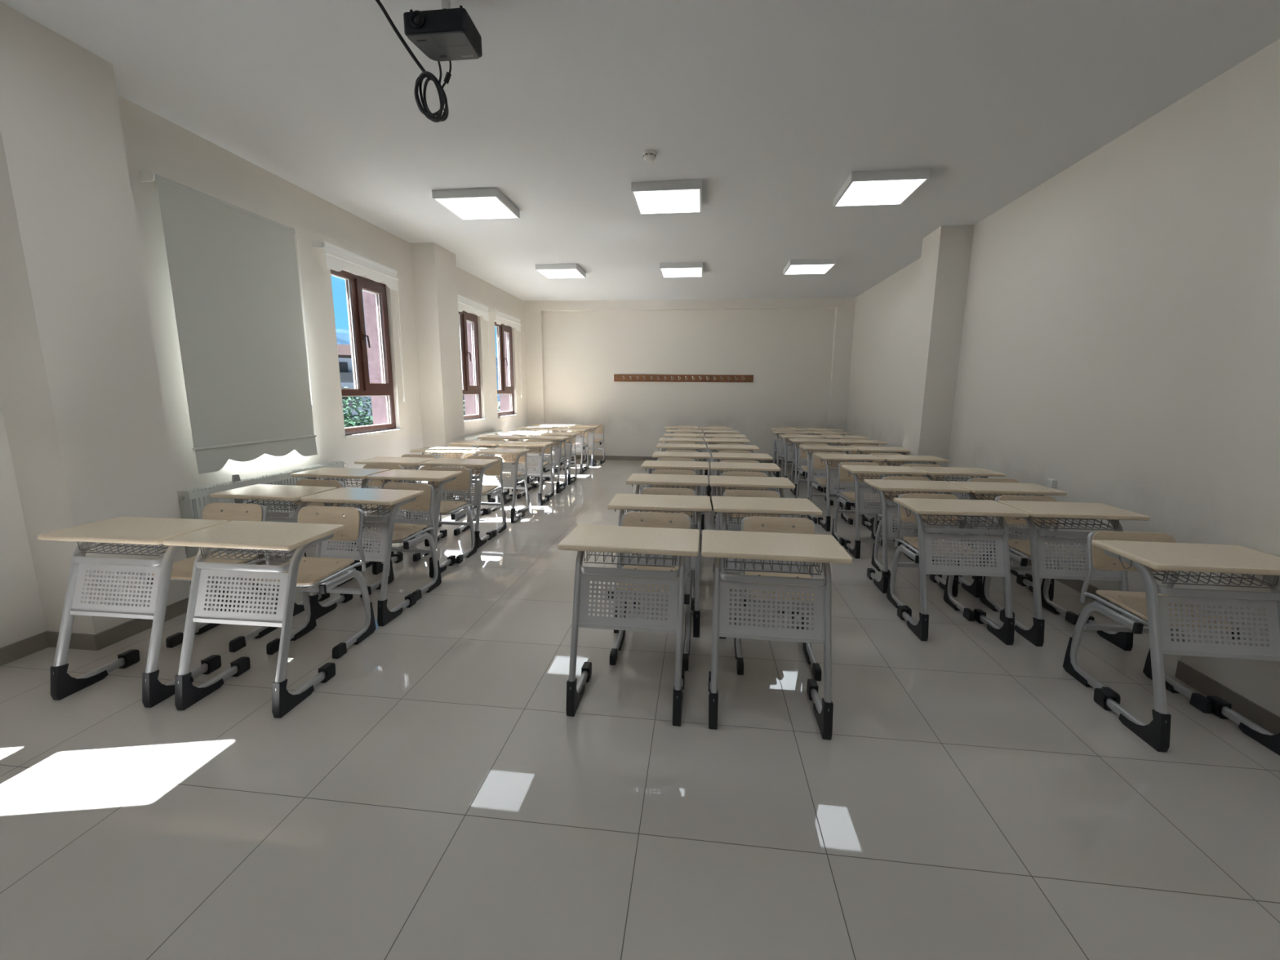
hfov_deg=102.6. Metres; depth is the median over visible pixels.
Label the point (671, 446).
school desk
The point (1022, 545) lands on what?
chair
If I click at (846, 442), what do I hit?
school desk
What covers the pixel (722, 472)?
wire basket
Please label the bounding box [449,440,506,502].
school desk
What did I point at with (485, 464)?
school desk
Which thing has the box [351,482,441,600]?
chair
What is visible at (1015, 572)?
chair
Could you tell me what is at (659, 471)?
chair
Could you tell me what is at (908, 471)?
school desk
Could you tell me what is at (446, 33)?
projector
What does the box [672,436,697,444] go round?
chair
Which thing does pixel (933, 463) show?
wire basket
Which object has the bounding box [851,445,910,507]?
school desk
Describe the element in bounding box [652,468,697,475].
wire basket
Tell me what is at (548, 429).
school desk
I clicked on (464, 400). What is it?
tree
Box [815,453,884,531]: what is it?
school desk
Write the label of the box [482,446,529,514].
chair
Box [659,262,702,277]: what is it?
ceiling light
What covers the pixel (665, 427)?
school desk
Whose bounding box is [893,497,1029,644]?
school desk
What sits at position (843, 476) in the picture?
chair
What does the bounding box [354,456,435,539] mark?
school desk
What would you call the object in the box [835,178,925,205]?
diffuser
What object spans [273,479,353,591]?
chair
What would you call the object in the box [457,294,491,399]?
roller blind
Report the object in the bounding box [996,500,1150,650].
school desk
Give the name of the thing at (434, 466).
wire basket
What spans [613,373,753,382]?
rail
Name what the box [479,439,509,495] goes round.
chair
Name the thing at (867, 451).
wire basket
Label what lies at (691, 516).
wire basket
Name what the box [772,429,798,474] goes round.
chair
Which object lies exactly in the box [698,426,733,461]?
school desk
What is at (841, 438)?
chair
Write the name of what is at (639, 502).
school desk
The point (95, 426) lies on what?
wall
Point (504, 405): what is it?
trim
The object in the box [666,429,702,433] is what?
school desk
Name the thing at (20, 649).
baseboard
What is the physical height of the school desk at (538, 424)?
0.768 m
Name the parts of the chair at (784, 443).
leg, frame, backrest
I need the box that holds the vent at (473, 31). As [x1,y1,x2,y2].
[467,14,481,48]
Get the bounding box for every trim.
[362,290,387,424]
[464,321,475,415]
[499,332,510,411]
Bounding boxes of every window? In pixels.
[330,269,403,438]
[458,311,486,422]
[494,321,518,417]
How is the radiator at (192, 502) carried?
attached to the wall at (95, 426)
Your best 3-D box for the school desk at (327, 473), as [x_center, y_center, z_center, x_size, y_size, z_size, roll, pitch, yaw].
[-2.464,0.315,4.234,0.623,0.768,0.460,2,10,7]
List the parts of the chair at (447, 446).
backrest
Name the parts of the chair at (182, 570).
leg, seat, seat frame, backrest, frame, leg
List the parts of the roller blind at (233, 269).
pull chain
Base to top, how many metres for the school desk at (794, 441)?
0.768 m
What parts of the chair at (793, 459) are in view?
leg, frame, backrest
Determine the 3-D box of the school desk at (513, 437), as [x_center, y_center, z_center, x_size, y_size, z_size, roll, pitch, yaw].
[-2.024,-0.254,7.523,0.623,0.768,0.460,2,10,7]
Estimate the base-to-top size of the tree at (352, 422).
8.502 m
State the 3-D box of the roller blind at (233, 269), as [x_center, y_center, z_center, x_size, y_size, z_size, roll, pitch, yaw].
[-3.076,-1.105,4.014,0.107,1.958,1.197,2,10,7]
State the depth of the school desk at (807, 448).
6.32 m
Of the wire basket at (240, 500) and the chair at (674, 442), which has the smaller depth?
the wire basket at (240, 500)
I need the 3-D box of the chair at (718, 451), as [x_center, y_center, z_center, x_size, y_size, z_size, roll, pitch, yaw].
[1.177,-0.073,6.643,0.418,0.764,0.420,2,10,6]
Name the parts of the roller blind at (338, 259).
pull chain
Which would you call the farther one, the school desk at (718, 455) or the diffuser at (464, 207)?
the school desk at (718, 455)
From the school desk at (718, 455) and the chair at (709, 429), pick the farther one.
the chair at (709, 429)
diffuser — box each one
[435,196,516,219]
[537,269,583,278]
[634,189,699,213]
[661,267,701,277]
[785,264,833,274]
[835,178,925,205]
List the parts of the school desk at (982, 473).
leg, modesty panel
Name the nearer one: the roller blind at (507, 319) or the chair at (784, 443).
the chair at (784, 443)
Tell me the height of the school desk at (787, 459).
0.768 m
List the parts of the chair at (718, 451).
leg, backrest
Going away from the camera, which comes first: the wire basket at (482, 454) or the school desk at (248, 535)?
the school desk at (248, 535)
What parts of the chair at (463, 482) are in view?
leg, seat, seat frame, backrest, leg, frame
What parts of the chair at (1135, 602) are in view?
leg, frame, backrest, seat frame, seat, leg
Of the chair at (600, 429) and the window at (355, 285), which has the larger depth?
the chair at (600, 429)
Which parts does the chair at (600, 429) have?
seat, backrest, leg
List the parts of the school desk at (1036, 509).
leg, rail, modesty panel, leg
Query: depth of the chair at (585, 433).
9.58 m
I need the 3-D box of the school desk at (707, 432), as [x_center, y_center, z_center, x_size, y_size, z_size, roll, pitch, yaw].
[1.395,-0.467,8.899,0.623,0.768,0.460,1,10,4]
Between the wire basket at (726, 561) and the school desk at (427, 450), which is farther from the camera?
the school desk at (427, 450)
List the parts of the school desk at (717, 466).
leg, leg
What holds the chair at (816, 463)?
on the floor
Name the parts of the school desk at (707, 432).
leg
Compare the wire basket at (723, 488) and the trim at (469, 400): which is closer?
the wire basket at (723, 488)
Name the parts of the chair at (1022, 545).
leg, frame, backrest, seat frame, seat, leg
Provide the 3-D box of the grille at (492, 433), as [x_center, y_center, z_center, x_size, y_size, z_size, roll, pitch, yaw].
[-2.559,-0.751,8.339,0.090,0.012,1.460,2,10,7]
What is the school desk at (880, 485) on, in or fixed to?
on the floor
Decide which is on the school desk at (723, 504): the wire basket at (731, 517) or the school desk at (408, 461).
the wire basket at (731, 517)
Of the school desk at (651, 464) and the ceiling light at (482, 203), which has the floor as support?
the school desk at (651, 464)
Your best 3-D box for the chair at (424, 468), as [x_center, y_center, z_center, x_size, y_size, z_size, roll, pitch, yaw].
[-2.344,0.143,5.242,0.418,0.764,0.420,2,10,7]
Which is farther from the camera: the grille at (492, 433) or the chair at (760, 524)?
the grille at (492, 433)
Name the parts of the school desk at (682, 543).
leg, modesty panel, rail, leg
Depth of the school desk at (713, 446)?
6.30 m
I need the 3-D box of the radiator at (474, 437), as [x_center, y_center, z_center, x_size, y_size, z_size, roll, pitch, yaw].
[-2.576,-0.399,8.422,0.123,0.735,1.569,2,10,7]
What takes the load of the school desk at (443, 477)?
on the floor
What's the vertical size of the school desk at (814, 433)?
0.768 m
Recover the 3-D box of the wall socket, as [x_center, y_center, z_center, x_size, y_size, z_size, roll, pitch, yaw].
[3.295,0.028,4.104,0.037,0.066,0.066,2,10,7]
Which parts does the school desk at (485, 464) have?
leg, modesty panel, rail, leg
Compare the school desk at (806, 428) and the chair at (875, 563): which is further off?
the school desk at (806, 428)
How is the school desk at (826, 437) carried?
on the floor
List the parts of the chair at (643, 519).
leg, seat, seat frame, backrest, frame, leg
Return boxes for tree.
[341,386,373,427]
[462,400,500,415]
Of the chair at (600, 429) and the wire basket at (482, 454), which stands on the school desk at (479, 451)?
the wire basket at (482, 454)
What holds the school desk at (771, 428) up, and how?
on the floor
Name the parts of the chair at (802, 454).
leg, seat, frame, backrest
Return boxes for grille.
[178,461,342,493]
[464,430,502,437]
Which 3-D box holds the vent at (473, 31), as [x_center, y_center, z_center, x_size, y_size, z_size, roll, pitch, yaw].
[-0.733,-1.972,2.258,0.016,0.050,0.135,2,10,7]
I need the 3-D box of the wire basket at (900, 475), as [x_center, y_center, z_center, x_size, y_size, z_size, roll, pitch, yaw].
[2.187,-0.042,4.662,0.421,0.080,0.267,1,10,5]
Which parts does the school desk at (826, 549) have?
leg, modesty panel, rail, leg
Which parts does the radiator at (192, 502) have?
panel, panel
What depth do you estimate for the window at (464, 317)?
8.10 m
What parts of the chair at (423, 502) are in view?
leg, seat, seat frame, backrest, frame, leg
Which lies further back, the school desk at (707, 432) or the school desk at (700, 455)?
the school desk at (707, 432)
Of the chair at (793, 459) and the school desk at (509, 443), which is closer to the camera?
the school desk at (509, 443)
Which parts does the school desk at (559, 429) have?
modesty panel, leg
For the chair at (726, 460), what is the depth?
5.12 m
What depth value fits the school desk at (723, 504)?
3.06 m
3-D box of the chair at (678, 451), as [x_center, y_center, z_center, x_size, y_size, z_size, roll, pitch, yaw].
[0.464,0.061,5.836,0.418,0.764,0.420,1,10,5]
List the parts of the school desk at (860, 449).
leg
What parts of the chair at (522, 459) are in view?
leg, seat, seat frame, backrest, frame, leg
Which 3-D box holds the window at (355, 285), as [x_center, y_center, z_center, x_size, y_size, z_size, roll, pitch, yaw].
[-2.985,-1.337,5.571,0.146,1.683,1.010,2,10,7]
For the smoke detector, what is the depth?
3.82 m
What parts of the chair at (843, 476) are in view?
leg, seat frame, frame, backrest, seat, leg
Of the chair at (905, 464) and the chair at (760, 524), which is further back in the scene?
the chair at (905, 464)
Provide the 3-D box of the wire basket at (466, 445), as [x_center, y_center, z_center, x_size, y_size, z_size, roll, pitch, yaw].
[-2.109,-0.438,6.734,0.421,0.080,0.267,2,10,7]
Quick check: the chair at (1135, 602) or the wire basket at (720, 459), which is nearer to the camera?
the chair at (1135, 602)
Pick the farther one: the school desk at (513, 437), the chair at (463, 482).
the school desk at (513, 437)
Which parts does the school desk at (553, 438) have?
modesty panel, leg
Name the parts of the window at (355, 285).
handle, sill, sash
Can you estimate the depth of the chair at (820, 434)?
8.38 m
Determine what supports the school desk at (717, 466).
on the floor
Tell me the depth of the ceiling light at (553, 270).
7.41 m
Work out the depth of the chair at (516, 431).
8.52 m
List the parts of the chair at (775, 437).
leg, backrest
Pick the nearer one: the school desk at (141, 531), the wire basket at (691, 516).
the school desk at (141, 531)
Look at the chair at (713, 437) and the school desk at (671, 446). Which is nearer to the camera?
the school desk at (671, 446)
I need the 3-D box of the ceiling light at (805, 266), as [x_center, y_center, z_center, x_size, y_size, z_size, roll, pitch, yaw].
[2.359,-2.981,7.171,0.600,0.070,0.600,2,10,7]
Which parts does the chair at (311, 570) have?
leg, seat, seat frame, backrest, frame, leg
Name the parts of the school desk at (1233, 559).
leg, rail, modesty panel, leg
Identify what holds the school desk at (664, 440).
on the floor
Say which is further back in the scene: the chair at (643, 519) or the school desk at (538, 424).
the school desk at (538, 424)
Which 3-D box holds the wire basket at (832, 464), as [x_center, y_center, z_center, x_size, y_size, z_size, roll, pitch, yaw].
[2.244,-0.195,5.541,0.421,0.080,0.267,1,10,4]
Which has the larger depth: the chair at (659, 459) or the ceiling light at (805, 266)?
the ceiling light at (805, 266)
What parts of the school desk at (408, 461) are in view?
modesty panel, leg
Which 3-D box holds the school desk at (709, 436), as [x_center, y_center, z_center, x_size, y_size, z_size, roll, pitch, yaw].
[1.315,-0.309,7.993,0.623,0.768,0.460,2,10,8]
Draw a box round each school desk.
[36,516,227,707]
[162,520,344,718]
[209,484,336,616]
[290,466,389,571]
[300,487,424,626]
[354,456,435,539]
[366,469,462,577]
[410,446,476,520]
[419,457,498,548]
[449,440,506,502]
[465,448,530,523]
[476,435,526,491]
[494,431,540,483]
[497,440,553,506]
[515,426,554,472]
[520,435,569,493]
[532,423,568,465]
[535,431,579,484]
[551,427,590,473]
[557,524,699,726]
[564,424,599,466]
[607,493,711,637]
[626,473,708,559]
[640,460,709,551]
[652,451,711,529]
[655,443,706,470]
[658,437,703,452]
[663,433,704,442]
[664,426,697,433]
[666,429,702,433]
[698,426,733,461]
[701,529,853,739]
[702,430,740,475]
[703,438,750,496]
[704,434,746,477]
[706,444,759,510]
[709,475,795,571]
[710,462,781,529]
[711,452,773,523]
[711,496,822,639]
[768,427,806,469]
[771,430,812,477]
[778,434,824,482]
[788,438,838,495]
[799,444,857,510]
[804,427,842,435]
[808,431,851,475]
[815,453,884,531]
[820,435,867,487]
[834,439,887,488]
[840,465,926,560]
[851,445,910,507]
[863,479,970,596]
[875,454,949,533]
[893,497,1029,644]
[912,466,1005,562]
[949,480,1066,600]
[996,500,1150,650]
[1091,539,1279,755]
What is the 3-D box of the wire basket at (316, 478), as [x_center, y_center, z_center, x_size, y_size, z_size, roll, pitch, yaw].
[-2.452,-0.009,4.255,0.421,0.080,0.267,2,10,7]
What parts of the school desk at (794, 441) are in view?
leg, modesty panel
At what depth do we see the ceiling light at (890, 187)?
4.30 m
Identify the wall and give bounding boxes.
[0,1,528,648]
[524,297,856,459]
[845,38,1279,716]
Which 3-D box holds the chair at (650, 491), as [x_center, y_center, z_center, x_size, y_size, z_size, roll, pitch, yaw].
[0.178,0.467,3.494,0.418,0.764,0.420,1,10,5]
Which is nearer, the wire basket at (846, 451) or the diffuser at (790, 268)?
the wire basket at (846, 451)
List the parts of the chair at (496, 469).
leg, seat, seat frame, backrest, leg, frame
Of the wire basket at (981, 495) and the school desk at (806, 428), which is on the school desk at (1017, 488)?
the wire basket at (981, 495)
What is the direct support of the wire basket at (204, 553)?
on the school desk at (248, 535)
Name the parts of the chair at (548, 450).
leg, seat, backrest, frame, leg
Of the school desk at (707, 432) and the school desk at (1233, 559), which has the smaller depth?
the school desk at (1233, 559)
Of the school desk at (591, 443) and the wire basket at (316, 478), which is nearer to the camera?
the wire basket at (316, 478)
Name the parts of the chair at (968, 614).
leg, frame, backrest, seat frame, seat, leg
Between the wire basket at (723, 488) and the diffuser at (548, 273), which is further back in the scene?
the diffuser at (548, 273)
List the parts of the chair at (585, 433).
backrest, leg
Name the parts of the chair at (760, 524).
leg, seat frame, frame, backrest, seat, leg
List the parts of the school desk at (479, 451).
leg, modesty panel, rail, leg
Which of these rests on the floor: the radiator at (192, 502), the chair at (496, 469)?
the chair at (496, 469)
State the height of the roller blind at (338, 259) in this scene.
1.499 m
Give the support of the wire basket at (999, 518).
on the school desk at (918, 507)
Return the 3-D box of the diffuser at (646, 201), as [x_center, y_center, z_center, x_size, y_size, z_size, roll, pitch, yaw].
[0.258,-2.530,4.661,0.562,0.006,0.562,2,10,7]
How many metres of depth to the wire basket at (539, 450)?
6.60 m
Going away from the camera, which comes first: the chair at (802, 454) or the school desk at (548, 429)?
the chair at (802, 454)
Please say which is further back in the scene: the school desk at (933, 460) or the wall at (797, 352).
the wall at (797, 352)
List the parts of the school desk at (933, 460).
leg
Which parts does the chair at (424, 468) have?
backrest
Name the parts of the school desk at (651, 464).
leg, leg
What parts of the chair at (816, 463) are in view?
frame, leg, backrest, seat frame, seat, leg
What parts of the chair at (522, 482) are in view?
backrest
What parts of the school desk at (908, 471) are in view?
leg, rail, modesty panel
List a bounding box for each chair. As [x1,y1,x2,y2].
[146,502,279,652]
[252,505,376,658]
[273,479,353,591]
[343,464,410,557]
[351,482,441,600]
[400,453,442,529]
[406,466,477,563]
[443,444,476,508]
[449,455,506,537]
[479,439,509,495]
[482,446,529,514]
[497,434,524,485]
[515,431,537,478]
[516,440,554,498]
[527,426,552,468]
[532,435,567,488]
[546,431,577,479]
[563,426,589,469]
[582,424,604,463]
[608,511,691,671]
[633,487,696,610]
[651,469,697,493]
[656,457,694,471]
[666,441,695,450]
[666,449,698,470]
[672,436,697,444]
[709,429,728,434]
[710,437,734,491]
[713,443,745,496]
[715,450,751,515]
[720,459,759,475]
[720,471,767,520]
[720,489,784,613]
[733,515,822,680]
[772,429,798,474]
[780,433,807,482]
[790,437,822,492]
[795,443,833,505]
[807,452,854,524]
[815,434,841,475]
[831,462,888,546]
[838,438,866,488]
[845,444,888,506]
[862,453,904,524]
[871,475,944,577]
[886,493,985,621]
[892,463,942,548]
[957,478,1037,582]
[979,495,1087,624]
[1062,530,1239,713]
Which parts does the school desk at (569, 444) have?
modesty panel, leg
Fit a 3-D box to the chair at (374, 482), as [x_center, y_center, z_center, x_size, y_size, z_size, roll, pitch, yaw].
[-2.346,0.272,4.500,0.418,0.764,0.420,2,10,7]
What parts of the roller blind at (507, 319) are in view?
pull chain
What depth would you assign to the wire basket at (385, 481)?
4.15 m
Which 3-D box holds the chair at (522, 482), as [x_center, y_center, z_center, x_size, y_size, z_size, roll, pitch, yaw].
[-2.003,-0.292,7.752,0.418,0.764,0.420,2,10,7]
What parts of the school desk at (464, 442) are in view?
leg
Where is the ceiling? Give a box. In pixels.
[0,0,1279,301]
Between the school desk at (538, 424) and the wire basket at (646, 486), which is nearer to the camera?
the wire basket at (646, 486)
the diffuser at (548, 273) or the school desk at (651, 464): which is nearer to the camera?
the school desk at (651, 464)
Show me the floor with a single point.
(438, 797)
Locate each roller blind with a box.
[139,170,317,474]
[312,240,405,401]
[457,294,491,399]
[489,308,521,397]
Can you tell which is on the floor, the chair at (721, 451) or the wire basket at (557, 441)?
the chair at (721, 451)
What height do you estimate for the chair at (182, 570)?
0.764 m
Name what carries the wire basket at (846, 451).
on the school desk at (807, 448)
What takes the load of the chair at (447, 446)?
on the floor
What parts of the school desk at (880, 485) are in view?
leg, rail, modesty panel, leg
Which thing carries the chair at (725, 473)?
on the floor
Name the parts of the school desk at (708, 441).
leg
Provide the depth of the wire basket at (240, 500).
3.39 m
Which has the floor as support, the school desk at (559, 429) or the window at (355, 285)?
the school desk at (559, 429)
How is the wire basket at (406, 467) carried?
on the school desk at (408, 461)
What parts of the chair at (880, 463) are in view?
leg, backrest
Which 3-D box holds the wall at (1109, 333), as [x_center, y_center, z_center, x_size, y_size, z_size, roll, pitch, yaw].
[3.283,-0.865,4.186,0.530,3.200,11.860,2,10,7]
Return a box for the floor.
[0,458,1279,959]
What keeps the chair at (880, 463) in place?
on the floor
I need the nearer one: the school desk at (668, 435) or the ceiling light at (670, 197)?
the ceiling light at (670, 197)
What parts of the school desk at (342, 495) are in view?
leg, modesty panel, rail, leg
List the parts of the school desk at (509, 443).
leg, modesty panel, rail, leg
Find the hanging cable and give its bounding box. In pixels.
[375,0,451,122]
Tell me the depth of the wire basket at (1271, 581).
2.14 m
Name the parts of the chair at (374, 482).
seat, backrest, leg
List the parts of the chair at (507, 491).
backrest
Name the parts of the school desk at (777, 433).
leg, modesty panel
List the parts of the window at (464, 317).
handle, sash, sill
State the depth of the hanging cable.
2.44 m
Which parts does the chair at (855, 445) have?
backrest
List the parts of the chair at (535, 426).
backrest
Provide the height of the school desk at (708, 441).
0.768 m
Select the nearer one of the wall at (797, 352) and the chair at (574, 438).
the chair at (574, 438)
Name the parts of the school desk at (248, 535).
leg, modesty panel, rail, leg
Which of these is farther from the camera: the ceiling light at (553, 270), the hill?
the hill
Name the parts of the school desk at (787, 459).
leg, modesty panel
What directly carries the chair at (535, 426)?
on the floor
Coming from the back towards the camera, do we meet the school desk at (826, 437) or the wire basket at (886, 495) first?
the school desk at (826, 437)
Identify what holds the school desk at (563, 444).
on the floor
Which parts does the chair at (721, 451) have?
backrest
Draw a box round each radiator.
[177,461,346,558]
[464,430,502,475]
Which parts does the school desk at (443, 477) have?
leg, modesty panel, leg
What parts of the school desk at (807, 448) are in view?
leg, modesty panel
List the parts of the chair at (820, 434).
backrest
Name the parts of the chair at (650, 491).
backrest, frame, leg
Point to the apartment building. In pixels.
(344, 357)
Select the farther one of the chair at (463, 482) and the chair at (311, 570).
the chair at (463, 482)
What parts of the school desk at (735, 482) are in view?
leg, modesty panel, leg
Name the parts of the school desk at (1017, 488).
leg, modesty panel, leg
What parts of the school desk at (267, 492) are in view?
leg, modesty panel, rail, leg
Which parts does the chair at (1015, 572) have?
frame, leg, backrest, seat frame, seat, leg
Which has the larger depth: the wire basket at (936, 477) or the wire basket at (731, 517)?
the wire basket at (936, 477)
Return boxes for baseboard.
[0,468,503,666]
[562,454,792,463]
[955,519,1279,734]
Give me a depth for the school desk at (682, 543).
2.31 m
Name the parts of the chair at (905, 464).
backrest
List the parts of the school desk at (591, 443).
modesty panel, leg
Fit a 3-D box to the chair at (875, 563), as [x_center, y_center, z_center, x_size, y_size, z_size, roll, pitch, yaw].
[2.160,0.381,4.080,0.418,0.764,0.420,1,10,6]
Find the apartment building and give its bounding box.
[337,344,372,426]
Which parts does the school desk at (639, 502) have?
leg, modesty panel, rail, leg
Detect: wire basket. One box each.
[76,541,168,555]
[200,544,315,561]
[234,498,311,510]
[309,477,373,487]
[324,502,403,515]
[384,480,439,489]
[390,464,423,470]
[422,452,460,458]
[434,466,480,473]
[466,444,493,448]
[481,453,517,461]
[507,445,542,452]
[551,440,559,445]
[583,551,676,567]
[625,509,694,521]
[640,484,695,491]
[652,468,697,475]
[720,458,760,462]
[720,470,768,476]
[721,486,779,495]
[723,557,822,574]
[727,512,801,523]
[808,450,847,456]
[828,460,871,466]
[857,473,911,481]
[863,451,901,454]
[884,490,950,498]
[889,461,934,466]
[920,514,1002,527]
[932,475,987,481]
[974,493,1044,500]
[1022,517,1119,530]
[1127,563,1279,588]
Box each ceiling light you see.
[431,187,519,220]
[535,263,586,278]
[631,179,702,214]
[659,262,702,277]
[782,258,836,275]
[832,168,930,207]
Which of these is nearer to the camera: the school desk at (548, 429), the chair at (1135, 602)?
the chair at (1135, 602)
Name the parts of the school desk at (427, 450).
leg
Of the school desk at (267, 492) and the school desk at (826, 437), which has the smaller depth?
the school desk at (267, 492)
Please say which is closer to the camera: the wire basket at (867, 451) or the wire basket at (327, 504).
the wire basket at (327, 504)
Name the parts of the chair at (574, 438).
backrest, leg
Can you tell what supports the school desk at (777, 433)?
on the floor
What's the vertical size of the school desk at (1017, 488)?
0.768 m
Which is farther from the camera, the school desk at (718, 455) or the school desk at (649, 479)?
the school desk at (718, 455)
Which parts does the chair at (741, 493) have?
backrest, frame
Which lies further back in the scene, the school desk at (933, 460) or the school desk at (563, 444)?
the school desk at (563, 444)
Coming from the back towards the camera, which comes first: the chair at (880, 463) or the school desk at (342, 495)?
the chair at (880, 463)
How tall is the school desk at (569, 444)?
0.768 m
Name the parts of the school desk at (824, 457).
leg, rail, modesty panel, leg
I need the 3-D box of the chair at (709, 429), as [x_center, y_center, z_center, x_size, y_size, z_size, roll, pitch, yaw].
[1.413,-0.506,9.141,0.418,0.764,0.420,1,10,4]
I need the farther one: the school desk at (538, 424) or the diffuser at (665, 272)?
the school desk at (538, 424)
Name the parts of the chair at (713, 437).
backrest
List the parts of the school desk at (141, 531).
leg, modesty panel, rail, leg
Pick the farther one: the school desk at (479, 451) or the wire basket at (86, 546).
the school desk at (479, 451)
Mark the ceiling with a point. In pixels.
(773, 105)
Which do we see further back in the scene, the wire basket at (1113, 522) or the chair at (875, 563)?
the chair at (875, 563)
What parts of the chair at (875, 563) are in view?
leg, frame, backrest, seat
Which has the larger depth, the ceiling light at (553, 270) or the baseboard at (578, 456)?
the baseboard at (578, 456)
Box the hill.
[335,328,499,401]
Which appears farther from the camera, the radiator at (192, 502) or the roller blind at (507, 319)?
the roller blind at (507, 319)
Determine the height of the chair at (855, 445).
0.764 m
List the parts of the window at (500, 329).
sash, sill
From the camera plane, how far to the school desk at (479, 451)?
5.68 m
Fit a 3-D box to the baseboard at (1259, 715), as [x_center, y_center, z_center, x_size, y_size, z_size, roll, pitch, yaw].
[3.162,0.674,4.411,0.346,0.090,11.761,2,10,7]
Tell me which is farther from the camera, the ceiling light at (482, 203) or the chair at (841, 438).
the chair at (841, 438)
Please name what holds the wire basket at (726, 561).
on the school desk at (826, 549)
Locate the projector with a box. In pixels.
[403,0,482,61]
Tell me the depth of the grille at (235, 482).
4.04 m
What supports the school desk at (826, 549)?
on the floor
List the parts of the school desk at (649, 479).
leg, leg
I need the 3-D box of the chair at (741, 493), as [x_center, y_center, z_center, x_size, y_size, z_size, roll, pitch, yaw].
[0.757,0.481,3.442,0.418,0.764,0.420,1,10,5]
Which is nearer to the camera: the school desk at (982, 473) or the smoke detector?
the smoke detector
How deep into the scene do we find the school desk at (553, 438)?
7.32 m
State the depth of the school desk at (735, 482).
3.88 m
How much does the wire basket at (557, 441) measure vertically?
0.080 m
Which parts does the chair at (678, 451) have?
backrest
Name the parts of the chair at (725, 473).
backrest, frame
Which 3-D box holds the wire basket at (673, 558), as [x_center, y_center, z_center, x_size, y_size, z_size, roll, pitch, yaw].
[-0.032,0.327,2.442,0.421,0.080,0.267,2,10,7]
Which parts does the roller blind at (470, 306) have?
pull chain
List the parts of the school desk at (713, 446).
leg, modesty panel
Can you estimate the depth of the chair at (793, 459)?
7.73 m
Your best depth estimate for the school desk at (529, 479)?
8.06 m
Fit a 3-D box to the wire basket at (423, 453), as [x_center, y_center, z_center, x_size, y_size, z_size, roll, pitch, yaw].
[-2.238,-0.294,5.902,0.421,0.080,0.267,2,10,7]
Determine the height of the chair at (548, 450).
0.764 m
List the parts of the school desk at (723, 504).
leg, rail, modesty panel, leg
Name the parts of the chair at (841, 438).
backrest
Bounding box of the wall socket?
[1046,479,1057,488]
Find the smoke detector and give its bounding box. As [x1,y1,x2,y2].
[642,150,656,162]
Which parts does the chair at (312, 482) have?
backrest, frame, leg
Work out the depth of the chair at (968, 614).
3.48 m
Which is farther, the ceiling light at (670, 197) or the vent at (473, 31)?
the ceiling light at (670, 197)
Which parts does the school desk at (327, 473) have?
modesty panel, leg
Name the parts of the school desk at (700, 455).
leg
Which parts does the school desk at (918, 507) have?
leg, rail, modesty panel, leg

